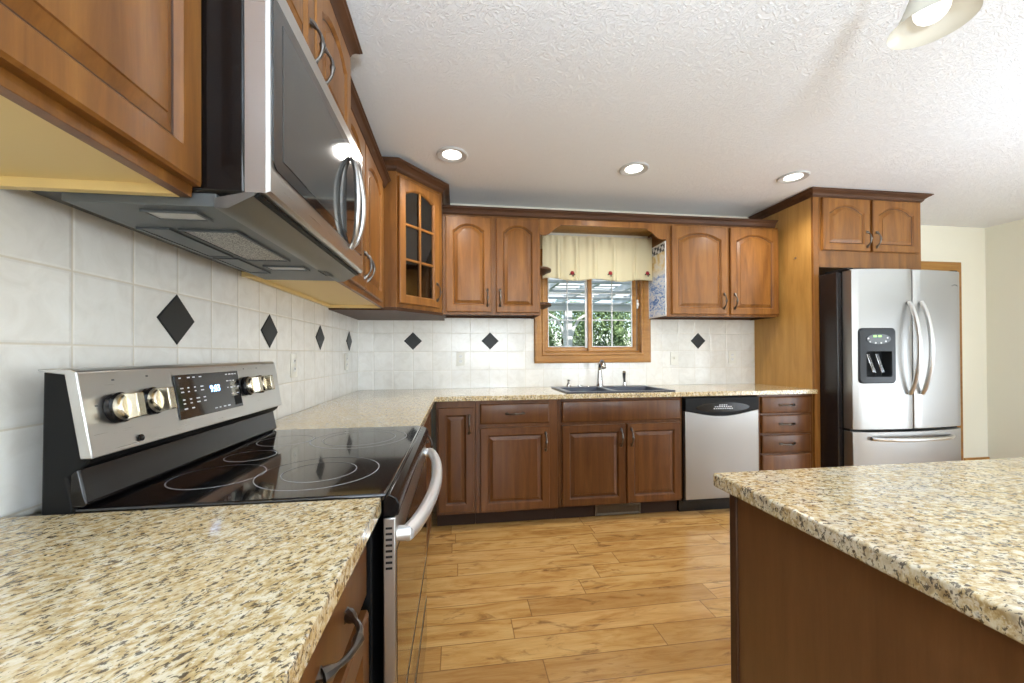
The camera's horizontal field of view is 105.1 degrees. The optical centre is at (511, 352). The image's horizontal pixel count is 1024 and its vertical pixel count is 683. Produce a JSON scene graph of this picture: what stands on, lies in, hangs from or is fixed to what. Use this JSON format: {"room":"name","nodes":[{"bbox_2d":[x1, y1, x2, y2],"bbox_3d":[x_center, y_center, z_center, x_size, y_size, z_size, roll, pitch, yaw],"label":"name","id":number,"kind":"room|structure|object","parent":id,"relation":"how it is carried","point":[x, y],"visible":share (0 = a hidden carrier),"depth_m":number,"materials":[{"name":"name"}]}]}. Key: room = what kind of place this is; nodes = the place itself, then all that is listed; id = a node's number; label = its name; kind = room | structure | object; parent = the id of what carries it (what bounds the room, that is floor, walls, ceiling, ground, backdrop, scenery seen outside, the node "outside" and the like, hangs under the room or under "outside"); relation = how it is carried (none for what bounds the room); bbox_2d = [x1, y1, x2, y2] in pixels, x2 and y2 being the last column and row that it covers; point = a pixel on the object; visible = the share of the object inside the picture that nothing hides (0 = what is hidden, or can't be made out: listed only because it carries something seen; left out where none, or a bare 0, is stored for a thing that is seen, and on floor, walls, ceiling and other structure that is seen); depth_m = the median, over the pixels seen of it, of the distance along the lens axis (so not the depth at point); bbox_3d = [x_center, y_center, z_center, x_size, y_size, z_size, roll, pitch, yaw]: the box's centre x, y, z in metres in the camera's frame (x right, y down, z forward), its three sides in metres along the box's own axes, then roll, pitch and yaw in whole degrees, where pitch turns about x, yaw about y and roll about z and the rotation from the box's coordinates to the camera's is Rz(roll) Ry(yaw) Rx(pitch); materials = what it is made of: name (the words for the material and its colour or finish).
{"room":"kitchen","nodes":[
{"label":"kitchen","id":0,"kind":"room"},
{"bbox_2d":[0,189,358,517],"bbox_3d":[-0.833,-0.034,-0.259,0.132,2.465,7.312,0,0,-8],"label":"wall","id":1,"kind":"structure","parent":0,"point":[79,289],"depth_m":0.92,"materials":[{"name":"tile"}]},
{"bbox_2d":[0,0,200,196],"bbox_3d":[-0.659,-0.715,0.268,0.370,0.850,0.902,0,0,-8],"label":"upper cabinet","id":2,"kind":"object","parent":1,"relation":"attached to","point":[97,96],"visible":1,"depth_m":0.57,"materials":[{"name":"brown wood"}]},
{"bbox_2d":[290,353,296,376],"bbox_3d":[-1.064,0.064,1.918,0.008,0.116,0.072,0,0,-8],"label":"wall outlet","id":3,"kind":"object","parent":1,"relation":"attached to","point":[293,356],"visible":1,"depth_m":1.91,"materials":[{"name":"white plastic"}]},
{"bbox_2d":[241,77,390,307],"bbox_3d":[-0.875,-0.687,1.952,0.395,0.815,1.030,0,0,-8],"label":"upper cabinet","id":4,"kind":"object","parent":1,"relation":"attached to","point":[365,290],"visible":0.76,"depth_m":2.00,"materials":[{"name":"brown wood"}]},
{"bbox_2d":[286,0,362,132],"bbox_3d":[-0.740,-0.973,1.103,0.435,0.447,0.875,0,0,-8],"label":"upper cabinet","id":5,"kind":"object","parent":1,"relation":"attached to","point":[327,27],"visible":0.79,"depth_m":1.28,"materials":[{"name":"brown wood"}]},
{"bbox_2d":[28,0,365,281],"bbox_3d":[-0.708,-0.506,1.099,0.480,0.480,0.757,0,0,-8],"label":"microwave","id":6,"kind":"object","parent":5,"relation":"attached to","point":[281,193],"visible":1,"depth_m":0.81,"materials":[{"name":"silver metal"}]},
{"bbox_2d":[345,354,347,369],"bbox_3d":[-1.188,0.069,2.819,0.008,0.116,0.072,0,0,-8],"label":"wall outlet","id":7,"kind":"object","parent":1,"relation":"attached to","point":[346,355],"visible":1,"depth_m":2.81,"materials":[{"name":"white plastic"}]},
{"bbox_2d":[328,156,449,320],"bbox_3d":[-0.828,-0.741,2.838,0.742,0.953,0.793,0,0,-8],"label":"upper cabinet","id":8,"kind":"object","parent":1,"relation":"attached to","point":[414,198],"visible":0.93,"depth_m":2.62,"materials":[{"name":"brown wood"}]},
{"bbox_2d":[422,501,730,682],"bbox_3d":[2.286,1.209,0.161,6.758,0.050,7.313,0,0,-8],"label":"floor","id":9,"kind":"structure","parent":0,"point":[641,597],"depth_m":1.90,"materials":[{"name":"brown wood"}]},
{"bbox_2d":[38,362,441,682],"bbox_3d":[-0.562,0.618,1.122,0.715,1.174,0.772,0,0,-8],"label":"range","id":10,"kind":"object","parent":9,"relation":"on","point":[148,437],"visible":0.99,"depth_m":0.87,"materials":[{"name":"black glass"}]},
{"bbox_2d":[75,426,420,513],"bbox_3d":[-0.574,0.293,1.123,0.546,0.014,0.760,0,0,-8],"label":"cooktop","id":11,"kind":"object","parent":10,"relation":"in","point":[270,465],"depth_m":0.92,"materials":[{"name":"black glass"}]},
{"bbox_2d":[299,545,368,682],"bbox_3d":[-0.531,0.761,0.500,0.661,0.879,0.455,0,0,-8],"label":"base cabinet","id":12,"kind":"object","parent":9,"relation":"on","point":[341,654],"visible":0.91,"depth_m":0.59,"materials":[{"name":"brown wood"}]},
{"bbox_2d":[424,412,432,555],"bbox_3d":[-0.743,0.771,2.043,0.661,0.879,1.100,0,0,-8],"label":"base cabinet","id":13,"kind":"object","parent":9,"relation":"on","point":[429,444],"visible":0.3,"depth_m":2.25,"materials":[{"name":"brown wood"}]},
{"bbox_2d":[275,383,817,429],"bbox_3d":[0.628,0.309,2.551,3.530,0.033,1.735,0,0,-8],"label":"countertop","id":14,"kind":"structure","parent":13,"relation":"on","point":[395,407],"depth_m":2.64,"materials":[{"name":"stone"}]},
{"bbox_2d":[586,360,613,386],"bbox_3d":[0.741,0.173,3.257,0.249,0.223,0.154,0,0,-8],"label":"faucet","id":15,"kind":"object","parent":14,"relation":"on","point":[601,365],"visible":0.99,"depth_m":3.27,"materials":[{"name":"silver metal"}]},
{"bbox_2d":[551,385,674,392],"bbox_3d":[0.772,0.385,3.101,0.830,0.200,0.490,0,0,-8],"label":"sink","id":16,"kind":"object","parent":14,"relation":"in","point":[629,388],"visible":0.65,"depth_m":3.19,"materials":[{"name":"silver metal"}]},
{"bbox_2d":[622,371,626,385],"bbox_3d":[0.953,0.220,3.321,0.047,0.128,0.053,0,0,-8],"label":"sprayer","id":17,"kind":"object","parent":16,"relation":"on","point":[623,372],"visible":1,"depth_m":3.31,"materials":[{"name":"silver metal"}]},
{"bbox_2d":[436,401,475,525],"bbox_3d":[-0.418,0.774,2.947,0.265,0.879,0.659,0,0,-8],"label":"base cabinet","id":18,"kind":"object","parent":9,"relation":"on","point":[455,420],"visible":0.92,"depth_m":2.67,"materials":[{"name":"brown wood"}]},
{"bbox_2d":[475,399,557,523],"bbox_3d":[0.001,0.772,3.005,0.578,0.879,0.659,0,0,-8],"label":"base cabinet","id":19,"kind":"object","parent":9,"relation":"on","point":[516,441],"visible":0.96,"depth_m":2.72,"materials":[{"name":"brown wood"}]},
{"bbox_2d":[555,397,681,518],"bbox_3d":[0.756,0.769,3.108,0.946,0.879,0.659,0,0,-8],"label":"base cabinet","id":20,"kind":"object","parent":9,"relation":"on","point":[611,450],"visible":0.91,"depth_m":2.83,"materials":[{"name":"brown wood"}]},
{"bbox_2d":[595,503,640,515],"bbox_3d":[0.785,1.163,2.908,0.350,0.076,0.012,0,0,-8],"label":"floor register","id":21,"kind":"object","parent":20,"relation":"attached to","point":[625,508],"visible":1,"depth_m":2.91,"materials":[{"name":"brown metal"}]},
{"bbox_2d":[677,395,758,511],"bbox_3d":[1.526,0.769,3.210,0.600,0.872,0.612,0,0,-8],"label":"dishwasher","id":22,"kind":"object","parent":9,"relation":"on","point":[720,433],"visible":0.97,"depth_m":2.91,"materials":[{"name":"silver metal"}]},
{"bbox_2d":[755,394,812,470],"bbox_3d":[2.068,0.763,3.288,0.475,0.879,0.659,0,0,-8],"label":"base cabinet","id":23,"kind":"object","parent":9,"relation":"on","point":[784,420],"visible":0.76,"depth_m":3.00,"materials":[{"name":"brown wood"}]},
{"bbox_2d":[748,187,933,467],"bbox_3d":[2.790,-0.030,3.383,1.092,2.459,0.680,0,0,-8],"label":"tall cabinet","id":24,"kind":"object","parent":9,"relation":"on","point":[826,229],"visible":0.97,"depth_m":3.12,"materials":[{"name":"brown wood"}]},
{"bbox_2d":[730,494,1023,682],"bbox_3d":[1.551,0.749,0.373,1.932,0.881,1.366,0,0,-8],"label":"base cabinet","id":25,"kind":"object","parent":9,"relation":"on","point":[803,609],"visible":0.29,"depth_m":0.66,"materials":[{"name":"brown wood"}]},
{"bbox_2d":[713,457,1023,644],"bbox_3d":[1.563,0.291,0.367,2.006,0.032,1.406,0,0,-8],"label":"countertop","id":26,"kind":"structure","parent":25,"relation":"on","point":[952,532],"depth_m":0.67,"materials":[{"name":"stone"}]},
{"bbox_2d":[819,268,960,467],"bbox_3d":[2.867,0.290,3.211,0.987,1.815,0.904,0,0,-8],"label":"refrigerator","id":27,"kind":"object","parent":9,"relation":"on","point":[890,393],"visible":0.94,"depth_m":2.86,"materials":[{"name":"silver metal"}]},
{"bbox_3d":[-0.429,0.757,-0.245,0.661,0.879,1.040,0,0,-8],"label":"base cabinet","id":28,"kind":"object","parent":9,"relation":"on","visible":0},
{"bbox_2d":[0,498,380,682],"bbox_3d":[-0.476,0.300,-0.013,0.646,0.033,1.508,0,0,-8],"label":"countertop","id":29,"kind":"structure","parent":28,"relation":"on","point":[233,593],"depth_m":0.47,"materials":[{"name":"stone"}]},
{"bbox_2d":[358,203,987,475],"bbox_3d":[1.801,-0.026,3.653,6.158,2.465,0.132,0,0,-8],"label":"wall","id":30,"kind":"structure","parent":0,"point":[499,352],"depth_m":3.47,"materials":[{"name":"tile"}]},
{"bbox_2d":[456,352,464,365],"bbox_3d":[-0.429,0.056,3.280,0.072,0.116,0.008,0,0,-8],"label":"wall outlet","id":31,"kind":"object","parent":30,"relation":"attached to","point":[460,356],"visible":1,"depth_m":3.28,"materials":[{"name":"white plastic"}]},
{"bbox_2d":[442,214,550,318],"bbox_3d":[-0.107,-0.668,3.149,0.876,0.762,0.377,0,0,-8],"label":"upper cabinet","id":32,"kind":"object","parent":30,"relation":"attached to","point":[491,264],"depth_m":3.00,"materials":[{"name":"brown wood"}]},
{"bbox_2d":[540,218,665,239],"bbox_3d":[0.719,-0.986,3.287,1.052,0.132,0.300,0,0,-8],"label":"board","id":33,"kind":"object","parent":32,"relation":"attached to","point":[547,226],"visible":0.99,"depth_m":3.20,"materials":[{"name":"brown wood"}]},
{"bbox_2d":[534,249,650,362],"bbox_3d":[0.707,-0.398,3.476,1.055,0.982,0.114,0,0,-8],"label":"window","id":34,"kind":"structure","parent":30,"relation":"in","point":[639,350],"depth_m":3.47,"materials":[{"name":"brown wood"}]},
{"bbox_2d":[548,278,584,346],"bbox_3d":[0.491,-0.401,3.493,0.357,0.713,0.019,0,0,-8],"label":"grille","id":35,"kind":"object","parent":34,"relation":"attached to","point":[566,293],"depth_m":3.48,"materials":[{"name":"white plastic"}]},
{"bbox_2d":[591,279,631,346],"bbox_3d":[0.893,-0.403,3.514,0.378,0.713,0.019,0,0,-8],"label":"grille","id":36,"kind":"object","parent":34,"relation":"attached to","point":[611,293],"depth_m":3.50,"materials":[{"name":"white plastic"}]},
{"bbox_2d":[540,234,650,238],"bbox_3d":[0.730,-0.998,3.414,1.002,0.024,0.066,0,0,-8],"label":"curtain rod","id":37,"kind":"object","parent":30,"relation":"attached to","point":[548,234],"visible":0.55,"depth_m":3.39,"materials":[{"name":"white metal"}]},
{"bbox_2d":[542,235,651,281],"bbox_3d":[0.739,-0.798,3.356,0.975,0.385,0.031,0,0,-7],"label":"valance curtain","id":38,"kind":"object","parent":37,"relation":"hanging from","point":[571,258],"visible":0.99,"depth_m":3.36,"materials":[{"name":"beige fabric"}]},
{"bbox_2d":[670,352,677,364],"bbox_3d":[1.463,0.057,3.535,0.072,0.116,0.018,0,0,-8],"label":"light switch","id":39,"kind":"object","parent":30,"relation":"attached to","point":[673,355],"visible":1,"depth_m":3.54,"materials":[{"name":"white plastic"}]},
{"bbox_2d":[648,224,778,319],"bbox_3d":[1.744,-0.676,3.403,1.024,0.762,0.377,0,0,-8],"label":"upper cabinet","id":40,"kind":"object","parent":30,"relation":"attached to","point":[713,272],"depth_m":3.26,"materials":[{"name":"brown wood"}]},
{"bbox_2d":[442,205,777,227],"bbox_3d":[0.857,-1.077,3.133,2.785,0.055,0.045,0,0,-8],"label":"crown molding","id":41,"kind":"structure","parent":40,"relation":"attached to","point":[446,209],"depth_m":3.11,"materials":[{"name":"brown wood"}]},
{"bbox_2d":[921,261,963,460],"bbox_3d":[4.083,0.145,3.900,0.916,2.100,0.022,0,0,-8],"label":"door frame","id":42,"kind":"structure","parent":30,"relation":"in","point":[925,265],"depth_m":3.95,"materials":[{"name":"brown wood"}]},
{"bbox_2d":[964,457,989,459],"bbox_3d":[4.717,1.130,3.984,0.300,0.125,0.016,0,0,-8],"label":"baseboard","id":43,"kind":"structure","parent":30,"relation":"attached to","point":[972,458],"depth_m":3.98,"materials":[{"name":"brown wood"}]},
{"bbox_2d":[346,0,1023,227],"bbox_3d":[2.272,-1.321,0.175,6.758,0.080,7.313,0,0,-8],"label":"ceiling","id":44,"kind":"structure","parent":0,"point":[546,101],"depth_m":1.98,"materials":[{"name":"white paint"}]},
{"bbox_2d":[436,146,467,162],"bbox_3d":[-0.381,-1.249,2.489,0.196,0.010,0.196,0,0,-8],"label":"recessed light","id":45,"kind":"object","parent":44,"relation":"in","point":[450,156],"visible":1,"depth_m":2.48,"materials":[{"name":"grey"}]},
{"bbox_2d":[619,162,648,175],"bbox_3d":[0.836,-1.254,2.691,0.196,0.010,0.196,0,0,-8],"label":"recessed light","id":46,"kind":"object","parent":44,"relation":"in","point":[633,168],"visible":1,"depth_m":2.68,"materials":[{"name":"grey"}]},
{"bbox_2d":[777,171,809,183],"bbox_3d":[2.029,-1.260,2.830,0.196,0.010,0.196,0,0,-8],"label":"recessed light","id":47,"kind":"object","parent":44,"relation":"in","point":[792,177],"visible":1,"depth_m":2.83,"materials":[{"name":"grey"}]},
{"bbox_2d":[886,0,982,49],"bbox_3d":[1.109,-1.068,1.039,0.175,0.403,0.175,0,0,-8],"label":"pendant lamp","id":48,"kind":"object","parent":44,"relation":"hanging from","point":[923,22],"visible":1,"depth_m":1.05,"materials":[{"name":"white glass"}]},
{"bbox_2d":[985,219,1023,458],"bbox_3d":[5.380,-0.062,0.658,0.120,2.465,7.041,0,0,-8],"label":"wall","id":49,"kind":"structure","parent":0,"point":[1004,243],"depth_m":3.88,"materials":[{"name":"beige paint"}]},
{"label":"outside","id":50,"kind":"structure","parent":0,"visible":0},
{"bbox_3d":[0.212,1.713,16.907,45.000,0.050,26.537,0,0,-8],"label":"ground","id":51,"kind":"structure","parent":50,"visible":0},
{"bbox_2d":[549,327,557,345],"bbox_3d":[0.489,0.101,10.874,2.144,3.107,2.193,0,0,-8],"label":"shrub","id":52,"kind":"object","parent":51,"relation":"on","point":[550,330],"visible":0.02,"depth_m":10.46,"materials":[{"name":"green plant"}]},
{"bbox_2d":[549,300,593,345],"bbox_3d":[1.722,-0.086,14.280,2.868,3.504,2.932,0,0,-8],"label":"shrub","id":53,"kind":"object","parent":51,"relation":"on","point":[574,315],"visible":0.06,"depth_m":13.68,"materials":[{"name":"green plant"}]},
{"bbox_2d":[549,278,630,345],"bbox_3d":[0.686,0.154,6.705,8.900,2.950,5.700,0,0,-8],"label":"patio cover","id":54,"kind":"object","parent":51,"relation":"on","point":[619,304],"visible":0.12,"depth_m":8.84,"materials":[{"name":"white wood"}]},
{"bbox_2d":[572,312,624,352],"bbox_3d":[2.570,0.143,11.410,2.214,3.006,2.134,0,0,-8],"label":"shrub","id":55,"kind":"object","parent":51,"relation":"on","point":[618,340],"visible":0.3,"depth_m":10.88,"materials":[{"name":"green plant"}]},
{"bbox_2d":[608,301,630,345],"bbox_3d":[4.686,-0.162,14.589,2.916,3.628,2.902,0,0,-8],"label":"shrub","id":56,"kind":"object","parent":51,"relation":"on","point":[622,314],"visible":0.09,"depth_m":14.15,"materials":[{"name":"green plant"}]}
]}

